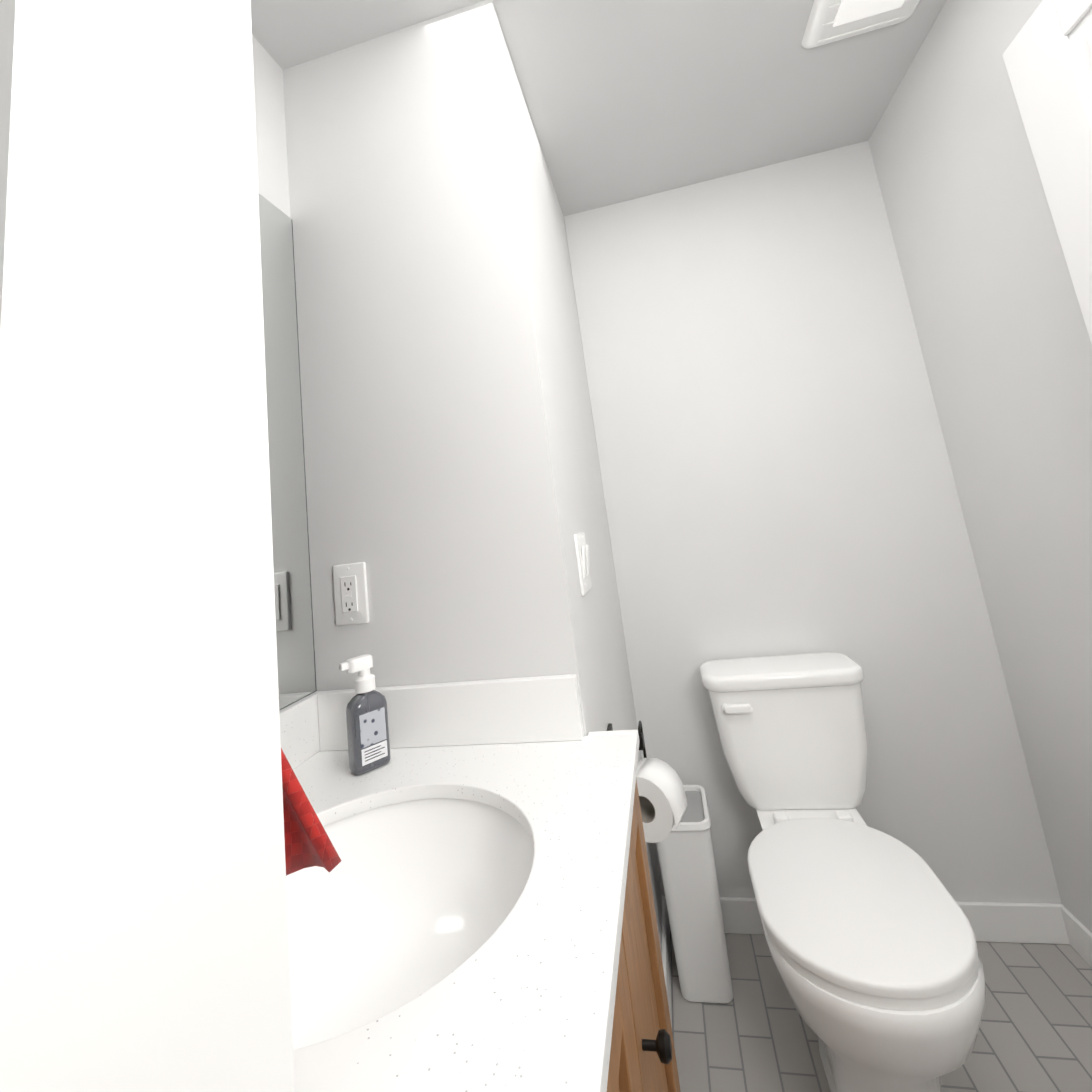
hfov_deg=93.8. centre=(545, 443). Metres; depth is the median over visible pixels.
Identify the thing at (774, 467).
wall
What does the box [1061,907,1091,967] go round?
baseboard
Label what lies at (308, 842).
towel
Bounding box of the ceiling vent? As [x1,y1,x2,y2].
[802,0,919,48]
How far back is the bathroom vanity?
0.66 m
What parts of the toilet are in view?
lever, tank, seat, bowl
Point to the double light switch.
(582, 554)
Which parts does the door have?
door top rail, top door panel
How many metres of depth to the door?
0.91 m
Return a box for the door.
[1002,0,1091,343]
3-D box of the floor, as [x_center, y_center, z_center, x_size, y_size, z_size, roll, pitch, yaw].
[0.359,1.298,0.321,1.800,0.060,2.642,-9,-9,11]
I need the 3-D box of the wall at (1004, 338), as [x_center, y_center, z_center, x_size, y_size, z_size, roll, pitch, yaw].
[1.007,-0.025,0.288,0.120,2.360,2.522,-9,-9,11]
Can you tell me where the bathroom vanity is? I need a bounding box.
[279,674,680,1091]
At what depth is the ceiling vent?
1.23 m
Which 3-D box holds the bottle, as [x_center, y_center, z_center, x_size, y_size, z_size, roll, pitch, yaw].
[-0.298,0.478,0.857,0.061,0.120,0.041,1,-12,-43]
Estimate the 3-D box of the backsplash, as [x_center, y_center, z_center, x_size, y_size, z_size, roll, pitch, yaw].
[-0.500,0.481,0.652,0.018,0.100,0.656,-9,-9,11]
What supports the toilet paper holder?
attached to the wall at (455, 498)
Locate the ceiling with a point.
(626, 100)
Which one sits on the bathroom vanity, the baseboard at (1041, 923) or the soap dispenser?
the soap dispenser
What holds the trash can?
on the floor
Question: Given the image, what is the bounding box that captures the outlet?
[333,562,368,625]
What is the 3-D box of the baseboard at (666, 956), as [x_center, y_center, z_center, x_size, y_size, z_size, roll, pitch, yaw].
[0.271,1.365,1.138,0.012,0.090,0.842,-9,-9,11]
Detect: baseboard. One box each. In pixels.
[662,896,671,1026]
[667,897,1069,944]
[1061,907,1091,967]
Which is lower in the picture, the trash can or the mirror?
the trash can
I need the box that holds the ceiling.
[251,0,946,215]
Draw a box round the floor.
[670,931,1091,1091]
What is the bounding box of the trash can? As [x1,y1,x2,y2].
[656,785,732,1003]
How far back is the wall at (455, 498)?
1.04 m
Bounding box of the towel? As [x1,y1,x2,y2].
[281,748,340,875]
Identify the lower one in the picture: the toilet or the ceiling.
the toilet
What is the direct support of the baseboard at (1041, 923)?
attached to the wall at (774, 467)
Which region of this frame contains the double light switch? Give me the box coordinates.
[574,532,591,595]
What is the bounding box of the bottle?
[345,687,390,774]
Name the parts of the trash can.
lid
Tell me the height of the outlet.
0.114 m
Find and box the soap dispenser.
[339,654,390,774]
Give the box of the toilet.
[700,652,985,1091]
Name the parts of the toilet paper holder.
rod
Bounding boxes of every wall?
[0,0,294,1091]
[283,0,661,955]
[564,141,1061,903]
[868,0,1091,932]
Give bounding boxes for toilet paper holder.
[607,721,687,842]

